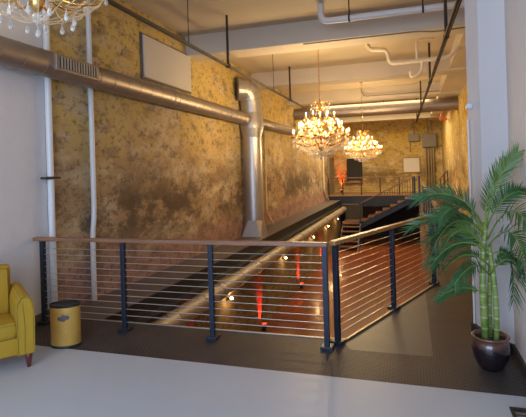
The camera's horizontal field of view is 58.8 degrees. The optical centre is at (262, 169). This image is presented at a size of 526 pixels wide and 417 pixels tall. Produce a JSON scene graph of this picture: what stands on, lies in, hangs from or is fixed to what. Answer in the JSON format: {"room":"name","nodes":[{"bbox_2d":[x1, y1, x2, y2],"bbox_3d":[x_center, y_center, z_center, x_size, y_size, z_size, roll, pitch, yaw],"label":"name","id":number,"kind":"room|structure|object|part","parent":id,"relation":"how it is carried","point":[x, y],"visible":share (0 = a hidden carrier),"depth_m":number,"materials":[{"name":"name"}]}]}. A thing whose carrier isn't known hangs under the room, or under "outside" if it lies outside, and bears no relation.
{"room":"mezzanine lounge","nodes":[
{"label":"mezzanine lounge","id":0,"kind":"room"},
{"bbox_2d":[0,0,334,314],"bbox_3d":[-0.625,0.619,12.530,0.200,6.700,31.500,-2,0,18],"label":"wall","id":1,"kind":"structure","parent":0,"point":[163,172],"depth_m":7.34,"materials":[{"name":"paint"}]},
{"bbox_2d":[35,310,49,323],"bbox_3d":[-2.740,1.784,5.386,0.020,0.100,0.780,-2,0,18],"label":"baseboard","id":2,"kind":"structure","parent":1,"relation":"attached to","point":[38,317],"depth_m":5.58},
{"bbox_2d":[40,0,60,302],"bbox_3d":[-2.640,-0.420,5.774,0.096,4.500,0.240,-2,0,18],"label":"pipe","id":3,"kind":"object","parent":1,"relation":"attached to","point":[50,177],"visible":0.9,"depth_m":5.74,"materials":[{"name":"white metal"}]},
{"bbox_2d":[85,0,96,299],"bbox_3d":[-2.405,-0.427,6.522,0.070,4.500,0.122,-2,0,18],"label":"pipe","id":4,"kind":"object","parent":1,"relation":"attached to","point":[88,17],"visible":0.91,"depth_m":6.51,"materials":[{"name":"white metal"}]},
{"bbox_2d":[0,36,250,124],"bbox_3d":[-2.037,-1.264,7.200,0.440,0.340,10.520,-2,0,18],"label":"duct","id":5,"kind":"object","parent":1,"relation":"attached to","point":[14,55],"visible":1,"depth_m":6.25,"materials":[{"name":"silver metal"}]},
{"bbox_2d":[54,53,98,80],"bbox_3d":[-2.285,-1.256,5.784,0.057,0.190,0.770,-2,0,18],"label":"grille","id":6,"kind":"object","parent":5,"relation":"attached to","point":[64,65],"depth_m":5.71,"materials":[{"name":"silver metal"}]},
{"bbox_2d":[139,32,191,93],"bbox_3d":[-1.770,-1.932,8.751,0.050,0.790,1.850,-2,0,18],"label":"wall panel","id":7,"kind":"object","parent":1,"relation":"attached to","point":[162,64],"visible":0.95,"depth_m":8.55,"materials":[{"name":"grey"}]},
{"bbox_2d":[80,200,338,319],"bbox_3d":[0.750,1.788,15.264,0.700,0.120,20.080,-2,0,18],"label":"ledge","id":8,"kind":"object","parent":1,"relation":"attached to","point":[223,250],"visible":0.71,"depth_m":7.93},
{"bbox_2d":[235,77,267,236],"bbox_3d":[-0.401,-0.318,12.299,0.800,4.160,0.910,-2,0,18],"label":"duct","id":9,"kind":"object","parent":8,"relation":"on","point":[247,92],"visible":0.98,"depth_m":12.17,"materials":[{"name":"silver metal"}]},
{"bbox_2d":[263,119,297,135],"bbox_3d":[0.423,-1.333,14.896,0.300,0.300,4.640,-2,0,18],"label":"duct","id":10,"kind":"object","parent":9,"relation":"attached to","point":[269,125],"visible":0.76,"depth_m":14.73,"materials":[{"name":"silver metal"}]},
{"bbox_2d":[264,130,273,223],"bbox_3d":[0.182,0.269,14.548,0.051,2.949,0.497,-2,0,25],"label":"pipe","id":11,"kind":"object","parent":1,"relation":"attached to","point":[264,130],"visible":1,"depth_m":14.33,"materials":[{"name":"white metal"}]},
{"bbox_2d":[185,7,464,61],"bbox_3d":[1.348,-2.592,8.884,5.950,0.400,0.600,-2,0,18],"label":"ceiling beam","id":12,"kind":"structure","parent":1,"relation":"attached to","point":[288,37],"depth_m":8.78,"materials":[{"name":"paint"}]},
{"bbox_2d":[303,26,464,44],"bbox_3d":[2.322,-2.364,8.211,3.300,0.063,0.026,-2,0,18],"label":"conduit","id":13,"kind":"object","parent":12,"relation":"attached to","point":[464,26],"visible":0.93,"depth_m":8.28,"materials":[{"name":"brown metal"}]},
{"bbox_2d":[322,139,328,199],"bbox_3d":[3.232,-0.056,24.194,0.078,3.385,0.961,-2,0,21],"label":"pipe","id":14,"kind":"object","parent":1,"relation":"attached to","point":[322,139],"visible":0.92,"depth_m":23.76,"materials":[{"name":"white metal"}]},
{"bbox_2d":[328,157,334,194],"bbox_3d":[3.841,0.358,26.114,0.115,2.050,1.700,-2,0,18],"label":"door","id":15,"kind":"structure","parent":1,"relation":"in","point":[330,159],"depth_m":26.09,"materials":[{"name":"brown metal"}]},
{"bbox_2d":[251,55,465,90],"bbox_3d":[2.587,-2.630,12.793,5.950,0.400,0.600,-2,0,18],"label":"ceiling beam","id":16,"kind":"structure","parent":1,"relation":"attached to","point":[381,70],"depth_m":12.62,"materials":[{"name":"paint"}]},
{"bbox_2d":[309,98,433,107],"bbox_3d":[5.033,-2.705,20.514,5.950,0.400,0.600,-2,0,18],"label":"trim","id":17,"kind":"structure","parent":1,"relation":"attached to","point":[431,98],"depth_m":20.23,"materials":[{"name":"paint"}]},
{"bbox_2d":[327,194,416,195],"bbox_3d":[5.655,1.351,24.185,4.680,0.055,0.100,-2,0,18],"label":"trim","id":18,"kind":"structure","parent":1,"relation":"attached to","point":[396,194],"depth_m":24.11,"materials":[{"name":"brown wood"}]},
{"bbox_2d":[287,82,460,106],"bbox_3d":[3.810,-2.667,16.653,5.950,0.400,0.600,-2,0,18],"label":"ceiling beam","id":19,"kind":"structure","parent":1,"relation":"attached to","point":[347,95],"depth_m":16.43,"materials":[{"name":"paint"}]},
{"bbox_2d":[325,112,443,123],"bbox_3d":[6.272,-2.743,24.422,5.950,0.400,0.600,-2,0,18],"label":"trim","id":20,"kind":"structure","parent":1,"relation":"attached to","point":[425,115],"depth_m":24.18,"materials":[{"name":"paint"}]},
{"bbox_2d":[148,208,340,331],"bbox_3d":[0.760,2.888,15.271,0.650,2.080,20.080,-2,0,18],"label":"wall","id":21,"kind":"structure","parent":0,"point":[325,234],"depth_m":12.20,"materials":[{"name":"stone"}]},
{"bbox_2d":[99,200,342,322],"bbox_3d":[1.143,1.851,15.140,0.200,0.270,20.080,-2,0,18],"label":"trim","id":22,"kind":"structure","parent":21,"relation":"attached to","point":[288,232],"depth_m":8.24,"materials":[{"name":"black paint"}]},
{"bbox_2d":[152,206,346,325],"bbox_3d":[1.243,2.151,14.964,0.312,0.336,19.600,-2,0,18],"label":"duct","id":23,"kind":"object","parent":21,"relation":"hanging from","point":[305,234],"visible":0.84,"depth_m":9.07,"materials":[{"name":"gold metal"}]},
{"bbox_2d":[327,196,418,205],"bbox_3d":[5.667,1.643,24.195,4.680,0.530,0.080,-2,0,18],"label":"trim","id":24,"kind":"structure","parent":21,"relation":"attached to","point":[344,199],"depth_m":24.20,"materials":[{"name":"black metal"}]},
{"bbox_2d":[0,345,525,416],"bbox_3d":[-1.605,1.900,0.464,5.150,0.200,7.880,-2,0,18],"label":"floor","id":25,"kind":"structure","parent":0,"point":[58,382],"depth_m":3.67,"materials":[{"name":"grey paint"}]},
{"bbox_2d":[0,264,35,366],"bbox_3d":[-2.575,1.389,4.340,0.726,0.880,0.644,-2,0,-36],"label":"armchair","id":26,"kind":"object","parent":25,"relation":"on","point":[17,310],"visible":1,"depth_m":4.26,"materials":[{"name":"yellow fabric"}]},
{"bbox_2d":[0,268,8,312],"bbox_3d":[-2.674,1.192,4.470,0.420,0.440,0.122,-2,0,-36],"label":"cushion","id":27,"kind":"object","parent":26,"relation":"on","point":[4,272],"depth_m":4.53,"materials":[{"name":"yellow fabric"}]},
{"bbox_3d":[-2.722,1.329,4.543,0.480,0.750,0.146,-2,0,-36],"label":"backrest","id":28,"kind":"part","parent":26,"relation":"part of","materials":[{"name":"yellow fabric"}]},
{"bbox_2d":[0,312,15,340],"bbox_3d":[-2.541,1.463,4.296,0.430,0.150,0.500,-2,0,-36],"label":"seat cushion","id":29,"kind":"object","parent":26,"relation":"on","point":[7,319],"depth_m":4.20,"materials":[{"name":"yellow fabric"}]},
{"bbox_3d":[-2.554,1.619,4.320,0.480,0.160,0.520,-2,0,-36],"label":"seat frame","id":30,"kind":"part","parent":26,"relation":"part of","materials":[{"name":"yellow fabric"}]},
{"bbox_3d":[-2.334,1.413,4.494,0.150,0.558,0.600,-2,0,-36],"label":"armrest","id":31,"kind":"part","parent":26,"relation":"part of","materials":[{"name":"yellow fabric"}]},
{"bbox_3d":[-2.158,1.749,4.305,0.064,0.135,0.064,-2,0,-36],"label":"leg","id":32,"kind":"part","parent":26,"relation":"part of","materials":[{"name":"red wood"}]},
{"bbox_2d":[509,406,525,416],"bbox_3d":[1.810,1.690,3.178,0.200,0.012,0.240,-2,0,18],"label":"floor vent","id":33,"kind":"object","parent":25,"relation":"in","point":[516,411],"visible":1,"depth_m":3.25,"materials":[{"name":"grey metal"}]},
{"bbox_2d":[514,409,525,415],"bbox_3d":[1.810,1.694,3.178,0.150,0.004,0.200,-2,0,18],"label":"grille","id":34,"kind":"object","parent":33,"relation":"attached to","point":[517,412],"depth_m":3.24,"materials":[{"name":"metal"}]},
{"bbox_2d":[35,201,525,396],"bbox_3d":[3.125,1.746,14.070,5.950,0.180,20.920,-2,0,18],"label":"floor plate","id":35,"kind":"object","parent":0,"point":[453,365],"visible":0.36,"depth_m":4.49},
{"bbox_2d":[49,300,81,348],"bbox_3d":[-2.035,1.594,4.814,0.298,0.437,0.228,-2,0,18],"label":"waste bin","id":36,"kind":"object","parent":35,"relation":"on","point":[65,316],"visible":1,"depth_m":4.73,"materials":[{"name":"gold metal"}]},
{"bbox_2d":[33,237,334,350],"bbox_3d":[-1.018,1.268,5.024,3.530,1.027,0.120,-2,0,18],"label":"cable railing","id":37,"kind":"object","parent":35,"relation":"on","point":[326,346],"visible":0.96,"depth_m":4.91,"materials":[{"name":"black metal"}]},
{"bbox_3d":[-2.594,1.343,5.524,0.050,0.973,0.050,-2,0,18],"label":"post","id":38,"kind":"part","parent":37,"relation":"part of","materials":[{"name":"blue metal"}]},
{"bbox_3d":[-2.580,1.812,5.524,0.120,0.035,0.120,-2,0,18],"label":"plate","id":39,"kind":"part","parent":37,"relation":"part of","materials":[{"name":"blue metal"}]},
{"bbox_3d":[-1.546,1.311,5.192,0.050,0.973,0.050,-2,0,18],"label":"post","id":40,"kind":"part","parent":37,"relation":"part of","materials":[{"name":"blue metal"}]},
{"bbox_3d":[-1.532,1.780,5.192,0.120,0.035,0.120,-2,0,18],"label":"plate","id":41,"kind":"part","parent":37,"relation":"part of","materials":[{"name":"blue metal"}]},
{"bbox_3d":[-1.047,0.776,5.029,3.500,0.042,0.075,-2,0,18],"label":"handrail","id":42,"kind":"part","parent":37,"relation":"part of","materials":[{"name":"brown wood"}]},
{"bbox_3d":[-0.536,1.280,4.871,0.050,0.973,0.050,-2,0,18],"label":"post","id":43,"kind":"part","parent":37,"relation":"part of","materials":[{"name":"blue metal"}]},
{"bbox_3d":[-0.522,1.749,4.871,0.120,0.035,0.120,-2,0,18],"label":"plate","id":44,"kind":"part","parent":37,"relation":"part of","materials":[{"name":"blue metal"}]},
{"bbox_3d":[0.607,1.246,4.509,0.050,0.973,0.050,-2,0,18],"label":"post","id":45,"kind":"part","parent":37,"relation":"part of","materials":[{"name":"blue metal"}]},
{"bbox_3d":[0.622,1.714,4.509,0.120,0.035,0.120,-2,0,18],"label":"plate","id":46,"kind":"part","parent":37,"relation":"part of","materials":[{"name":"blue metal"}]},
{"bbox_2d":[101,319,346,340],"bbox_3d":[-0.544,1.861,5.152,2.940,0.212,0.020,-2,0,18],"label":"trim","id":47,"kind":"structure","parent":35,"relation":"attached to","point":[101,319],"depth_m":5.10,"materials":[{"name":"gold metal"}]},
{"bbox_2d":[329,214,438,346],"bbox_3d":[1.597,1.188,5.707,0.120,1.027,2.926,-2,0,39],"label":"cable railing","id":48,"kind":"object","parent":35,"relation":"on","point":[337,341],"visible":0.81,"depth_m":5.20,"materials":[{"name":"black metal"}]},
{"bbox_3d":[0.729,1.242,4.628,0.050,0.973,0.050,-2,0,39],"label":"post","id":49,"kind":"part","parent":48,"relation":"part of","materials":[{"name":"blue metal"}]},
{"bbox_3d":[0.743,1.711,4.628,0.120,0.035,0.120,-2,0,39],"label":"plate","id":50,"kind":"part","parent":48,"relation":"part of","materials":[{"name":"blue metal"}]},
{"bbox_3d":[1.583,0.696,5.702,0.075,0.042,2.920,-2,0,39],"label":"handrail","id":51,"kind":"part","parent":48,"relation":"part of","materials":[{"name":"brown wood"}]},
{"bbox_3d":[1.580,1.216,5.686,0.050,0.973,0.050,-2,0,39],"label":"post","id":52,"kind":"part","parent":48,"relation":"part of","materials":[{"name":"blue metal"}]},
{"bbox_3d":[1.594,1.685,5.686,0.120,0.035,0.120,-2,0,39],"label":"plate","id":53,"kind":"part","parent":48,"relation":"part of","materials":[{"name":"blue metal"}]},
{"bbox_3d":[2.477,1.188,6.801,0.050,0.973,0.050,-2,0,39],"label":"post","id":54,"kind":"part","parent":48,"relation":"part of","materials":[{"name":"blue metal"}]},
{"bbox_3d":[2.491,1.657,6.801,0.120,0.035,0.120,-2,0,39],"label":"plate","id":55,"kind":"part","parent":48,"relation":"part of","materials":[{"name":"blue metal"}]},
{"bbox_2d":[422,184,441,268],"bbox_3d":[4.340,1.105,12.252,0.120,1.027,10.960,-2,0,18],"label":"cable railing","id":56,"kind":"object","parent":35,"relation":"on","point":[433,204],"visible":0.4,"depth_m":11.24,"materials":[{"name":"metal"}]},
{"bbox_3d":[4.323,0.612,12.248,0.075,0.042,10.950,-2,0,18],"label":"handrail","id":57,"kind":"part","parent":56,"relation":"part of","materials":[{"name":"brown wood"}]},
{"bbox_2d":[427,191,442,206],"bbox_3d":[6.955,1.228,19.175,0.890,0.620,0.218,-2,0,-21],"label":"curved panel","id":58,"kind":"object","parent":35,"relation":"on","point":[437,201],"visible":0.03,"depth_m":19.25,"materials":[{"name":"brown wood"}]},
{"bbox_2d":[439,170,453,205],"bbox_3d":[7.707,0.770,19.700,0.564,1.491,0.800,-2,0,18],"label":"rail","id":59,"kind":"object","parent":35,"relation":"on","point":[447,170],"visible":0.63,"depth_m":19.38,"materials":[{"name":"black metal"}]},
{"bbox_2d":[471,329,509,371],"bbox_3d":[1.938,1.549,3.975,0.306,0.286,0.306,-2,0,18],"label":"plant pot","id":60,"kind":"object","parent":35,"relation":"on","point":[491,355],"visible":0.88,"depth_m":3.87,"materials":[{"name":"brown ceramic"}]},
{"bbox_2d":[401,141,525,340],"bbox_3d":[1.648,0.625,3.912,0.940,1.652,1.095,-2,0,18],"label":"potted palm","id":61,"kind":"object","parent":60,"relation":"in","point":[464,232],"visible":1,"depth_m":3.90,"materials":[{"name":"plant"}]},
{"bbox_2d":[464,0,525,362],"bbox_3d":[1.267,-0.539,0.275,1.120,4.500,9.300,-2,0,18],"label":"wall pier","id":62,"kind":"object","parent":35,"relation":"on","point":[495,30],"visible":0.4,"depth_m":4.36,"materials":[{"name":"white paint"}]},
{"bbox_2d":[465,102,472,109],"bbox_3d":[2.101,-0.645,4.762,0.072,0.078,0.072,-2,0,18],"label":"wall sensor","id":63,"kind":"object","parent":62,"relation":"attached to","point":[468,106],"visible":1,"depth_m":4.74,"materials":[{"name":"white paint"}]},
{"bbox_2d":[467,119,475,323],"bbox_3d":[2.140,0.535,4.803,0.025,2.100,0.020,-2,0,18],"label":"conduit","id":64,"kind":"object","parent":62,"relation":"attached to","point":[468,139],"visible":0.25,"depth_m":4.79,"materials":[{"name":"white metal"}]},
{"bbox_2d":[471,322,525,379],"bbox_3d":[0.915,1.678,0.408,0.300,0.090,9.300,-2,0,18],"label":"baseboard","id":65,"kind":"structure","parent":62,"relation":"attached to","point":[514,351],"depth_m":4.06,"materials":[{"name":"black paint"}]},
{"bbox_2d":[122,0,455,106],"bbox_3d":[2.230,-2.919,11.696,6.350,0.200,31.700,-2,0,18],"label":"ceiling","id":66,"kind":"structure","parent":0,"point":[205,16],"depth_m":8.74,"materials":[{"name":"paint"}]},
{"bbox_2d":[0,0,107,37],"bbox_3d":[-1.778,-1.855,3.640,1.239,1.642,1.239,-2,0,18],"label":"chandelier","id":67,"kind":"object","parent":66,"relation":"hanging from","point":[37,6],"visible":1,"depth_m":3.71,"materials":[{"name":"clear glass"}]},
{"bbox_3d":[-2.049,-1.422,3.730,0.543,0.192,0.022,-2,0,18],"label":"arm","id":68,"kind":"part","parent":67,"relation":"part of","materials":[{"name":"gold metal"}]},
{"bbox_3d":[-1.966,-1.424,3.860,0.022,0.192,0.543,-2,0,-42],"label":"arm","id":69,"kind":"part","parent":67,"relation":"part of","materials":[{"name":"clear glass"}]},
{"bbox_3d":[-1.775,-1.777,3.640,0.160,1.100,0.156,-2,0,18],"label":"stem","id":70,"kind":"part","parent":67,"relation":"part of","materials":[{"name":"gold metal"}]},
{"bbox_3d":[-1.675,-1.433,3.924,0.022,0.192,0.543,-2,0,18],"label":"arm","id":71,"kind":"part","parent":67,"relation":"part of","materials":[{"name":"gold metal"}]},
{"bbox_3d":[-1.545,-1.437,3.841,0.543,0.192,0.022,-2,0,-42],"label":"arm","id":72,"kind":"part","parent":67,"relation":"part of","materials":[{"name":"gold metal"}]},
{"bbox_2d":[187,0,188,41],"bbox_3d":[-1.097,-2.283,6.819,0.012,0.870,0.014,-2,0,18],"label":"hanging wire","id":73,"kind":"object","parent":66,"relation":"hanging from","point":[187,0],"visible":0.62,"depth_m":6.81,"materials":[{"name":"grey metal"}]},
{"bbox_2d":[107,0,306,108],"bbox_3d":[-0.237,-2.279,9.547,0.080,0.930,10.300,-2,0,17],"label":"track","id":74,"kind":"object","parent":66,"relation":"hanging from","point":[111,2],"visible":1,"depth_m":7.36,"materials":[{"name":"grey metal"}]},
{"bbox_3d":[-0.632,-2.267,8.288,0.044,0.930,0.044,-2,0,40],"label":"hanger rod","id":75,"kind":"part","parent":74,"relation":"part of","materials":[{"name":"grey metal"}]},
{"bbox_3d":[0.726,-2.308,12.619,0.044,0.930,0.044,-2,0,40],"label":"hanger rod","id":76,"kind":"part","parent":74,"relation":"part of","materials":[{"name":"grey metal"}]},
{"bbox_2d":[291,49,351,159],"bbox_3d":[1.223,-1.502,10.088,1.338,2.573,1.338,-2,0,18],"label":"chandelier","id":77,"kind":"object","parent":66,"relation":"hanging from","point":[320,145],"visible":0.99,"depth_m":10.00,"materials":[{"name":"gold metal"}]},
{"bbox_3d":[1.205,-2.098,10.088,0.024,1.266,0.024,-2,0,-27],"label":"chain","id":78,"kind":"part","parent":77,"relation":"part of","materials":[{"name":"gold metal"}]},
{"bbox_3d":[1.240,-0.952,10.088,0.173,1.122,0.168,-2,0,18],"label":"stem","id":79,"kind":"part","parent":77,"relation":"part of","materials":[{"name":"gold metal"}]},
{"bbox_2d":[344,82,382,162],"bbox_3d":[3.237,-1.538,15.220,1.288,2.624,1.288,-2,0,18],"label":"chandelier","id":80,"kind":"object","parent":66,"relation":"hanging from","point":[363,155],"visible":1,"depth_m":15.13,"materials":[{"name":"gold metal"}]},
{"bbox_3d":[3.259,-0.833,15.220,0.166,0.924,0.162,-2,0,18],"label":"stem","id":81,"kind":"part","parent":80,"relation":"part of","materials":[{"name":"gold metal"}]},
{"bbox_2d":[293,97,458,119],"bbox_3d":[4.074,-2.439,17.463,5.950,0.872,0.464,-2,0,18],"label":"duct","id":82,"kind":"object","parent":66,"relation":"hanging from","point":[443,104],"visible":0.92,"depth_m":17.18,"materials":[{"name":"grey metal"}]},
{"bbox_2d":[317,0,463,23],"bbox_3d":[2.266,-2.639,7.439,2.825,0.363,0.123,-2,0,18],"label":"ceiling pipe","id":83,"kind":"object","parent":66,"relation":"hanging from","point":[320,6],"visible":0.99,"depth_m":7.52,"materials":[{"name":"white metal"}]},
{"bbox_2d":[365,37,458,77],"bbox_3d":[3.240,-2.410,9.965,2.094,0.904,0.090,-2,0,18],"label":"ceiling pipe","id":84,"kind":"object","parent":66,"relation":"hanging from","point":[429,59],"visible":0.85,"depth_m":9.93,"materials":[{"name":"white metal"}]},
{"bbox_2d":[415,0,461,123],"bbox_3d":[4.327,-2.418,12.453,0.081,0.930,17.603,-2,0,16],"label":"track","id":85,"kind":"object","parent":66,"relation":"hanging from","point":[448,26],"visible":0.89,"depth_m":7.24,"materials":[{"name":"grey metal"}]},
{"bbox_3d":[5.178,-2.444,15.330,0.044,0.930,0.044,-2,0,-5],"label":"hanger rod","id":86,"kind":"part","parent":85,"relation":"part of","materials":[{"name":"grey metal"}]},
{"bbox_3d":[3.774,-2.401,10.583,0.044,0.930,0.044,-2,0,-5],"label":"hanger rod","id":87,"kind":"part","parent":85,"relation":"part of","materials":[{"name":"grey metal"}]},
{"bbox_3d":[2.654,-2.367,6.794,0.044,0.930,0.044,-2,0,-5],"label":"hanger rod","id":88,"kind":"part","parent":85,"relation":"part of","materials":[{"name":"grey metal"}]},
{"bbox_2d":[259,236,425,338],"bbox_3d":[3.712,3.939,15.710,5.950,0.200,22.880,-2,0,18],"label":"floor","id":89,"kind":"structure","parent":0,"point":[354,328],"depth_m":15.04,"materials":[{"name":"red wood"}]},
{"bbox_2d":[262,323,266,330],"bbox_3d":[0.037,3.865,11.460,0.140,0.172,0.140,-2,0,18],"label":"uplight","id":90,"kind":"object","parent":89,"relation":"on","point":[263,324],"visible":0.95,"depth_m":11.42,"materials":[{"name":"black paint"}]},
{"bbox_2d":[339,176,420,250],"bbox_3d":[5.702,2.077,22.667,3.745,3.400,2.820,-2,0,18],"label":"staircase","id":91,"kind":"structure","parent":89,"relation":"on","point":[354,212],"depth_m":22.95,"materials":[{"name":"brown wood"}]},
{"bbox_3d":[4.754,2.181,24.374,0.900,0.850,0.060,-2,0,18],"label":"platform panel","id":92,"kind":"part","parent":91,"relation":"part of","materials":[{"name":"grey"}]},
{"bbox_3d":[4.822,2.729,23.114,0.090,2.150,0.090,-2,0,18],"label":"newel post","id":93,"kind":"part","parent":91,"relation":"part of","materials":[{"name":"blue metal"}]},
{"bbox_3d":[5.987,1.030,22.734,2.587,1.310,0.080,-2,0,18],"label":"handrail","id":94,"kind":"part","parent":91,"relation":"part of","materials":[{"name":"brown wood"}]},
{"bbox_3d":[7.250,1.029,22.329,0.090,1.400,0.090,-2,0,18],"label":"newel post","id":95,"kind":"part","parent":91,"relation":"part of","materials":[{"name":"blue metal"}]},
{"bbox_3d":[7.459,1.013,22.262,0.090,1.380,0.090,-2,0,18],"label":"newel post","id":96,"kind":"part","parent":91,"relation":"part of","materials":[{"name":"black metal"}]},
{"bbox_2d":[331,191,421,196],"bbox_3d":[6.685,1.397,25.328,5.950,0.200,2.700,-2,0,18],"label":"floor","id":97,"kind":"structure","parent":0,"point":[345,193],"depth_m":25.50,"materials":[{"name":"brown paint"}]},
{"bbox_2d":[328,176,413,194],"bbox_3d":[5.549,0.866,24.329,4.340,0.930,0.080,-2,0,18],"label":"landing railing","id":98,"kind":"object","parent":97,"relation":"on","point":[342,183],"visible":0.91,"depth_m":24.36,"materials":[{"name":"grey metal"}]},
{"bbox_3d":[5.536,0.426,24.329,4.340,0.050,0.080,-2,0,18],"label":"handrail","id":99,"kind":"part","parent":98,"relation":"part of","materials":[{"name":"brown wood"}]},
{"bbox_2d":[340,206,419,236],"bbox_3d":[6.994,2.613,26.186,5.950,2.250,0.300,-2,0,18],"label":"wall","id":100,"kind":"structure","parent":0,"point":[402,214],"depth_m":26.00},
{"bbox_2d":[333,119,442,192],"bbox_3d":[7.055,-0.841,26.710,6.350,4.250,0.200,-2,0,18],"label":"wall","id":101,"kind":"structure","parent":0,"point":[392,135],"depth_m":26.57,"materials":[{"name":"yellow paint"}]},
{"bbox_2d":[346,158,362,182],"bbox_3d":[5.282,0.079,27.071,1.000,1.420,0.200,-2,0,18],"label":"window","id":102,"kind":"structure","parent":101,"relation":"in","point":[354,167],"depth_m":27.09,"materials":[{"name":"grey glass"}]},
{"bbox_2d":[362,90,439,95],"bbox_3d":[4.675,-2.700,16.012,2.613,0.240,0.028,-2,0,18],"label":"conduit","id":103,"kind":"object","parent":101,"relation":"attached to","point":[436,90],"visible":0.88,"depth_m":15.99,"materials":[{"name":"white metal"}]},
{"bbox_2d":[403,157,419,172],"bbox_3d":[8.322,-0.239,26.178,0.930,0.870,0.060,-2,0,18],"label":"notice board","id":104,"kind":"object","parent":101,"relation":"attached to","point":[410,164],"visible":1,"depth_m":26.16,"materials":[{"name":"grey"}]},
{"bbox_2d":[408,119,418,150],"bbox_3d":[8.400,-2.007,26.050,0.580,2.000,0.176,-2,0,18],"label":"electrical box","id":105,"kind":"object","parent":101,"relation":"attached to","point":[411,137],"visible":0.94,"depth_m":26.00,"materials":[{"name":"grey metal"}]},
{"bbox_2d":[422,119,436,189],"bbox_3d":[9.195,-0.906,25.735,0.740,4.250,0.316,-2,0,18],"label":"electrical box","id":106,"kind":"object","parent":101,"relation":"attached to","point":[428,139],"visible":0.85,"depth_m":25.71,"materials":[{"name":"grey metal"}]},
{"bbox_2d":[345,291,432,356],"bbox_3d":[1.478,1.797,5.479,0.880,0.178,2.305,-2,0,18],"label":"floor","id":107,"kind":"structure","parent":0,"point":[406,330],"depth_m":4.85,"materials":[{"name":"concrete"}]},
{"bbox_2d":[346,284,434,340],"bbox_3d":[1.706,1.789,5.785,0.020,0.220,2.764,-2,0,39],"label":"trim","id":108,"kind":"structure","parent":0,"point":[432,285],"depth_m":5.39,"materials":[{"name":"gold metal"}]},
{"bbox_2d":[419,205,431,287],"bbox_3d":[4.892,2.792,13.938,1.066,2.020,20.114,-2,0,20],"label":"wall","id":109,"kind":"structure","parent":0,"point":[427,273],"depth_m":14.55,"materials":[{"name":"brown brick"}]},
{"bbox_2d":[441,82,469,217],"bbox_3d":[6.639,0.398,15.104,0.200,6.700,22.200,-2,0,18],"label":"wall","id":110,"kind":"structure","parent":0,"point":[454,129],"depth_m":17.25,"materials":[{"name":"yellow paint"}]},
{"bbox_2d":[439,111,447,120],"bbox_3d":[7.504,-2.369,19.104,0.350,0.377,4.099,-2,0,18],"label":"pipe","id":111,"kind":"object","parent":110,"relation":"attached to","point":[442,113],"visible":0.51,"depth_m":20.52,"materials":[{"name":"orange"}]},
{"bbox_2d":[429,34,466,120],"bbox_3d":[6.138,-2.768,15.233,0.650,0.340,22.200,-2,0,18],"label":"trim","id":112,"kind":"structure","parent":110,"relation":"attached to","point":[455,82],"depth_m":13.09,"materials":[{"name":"paint"}]}
]}

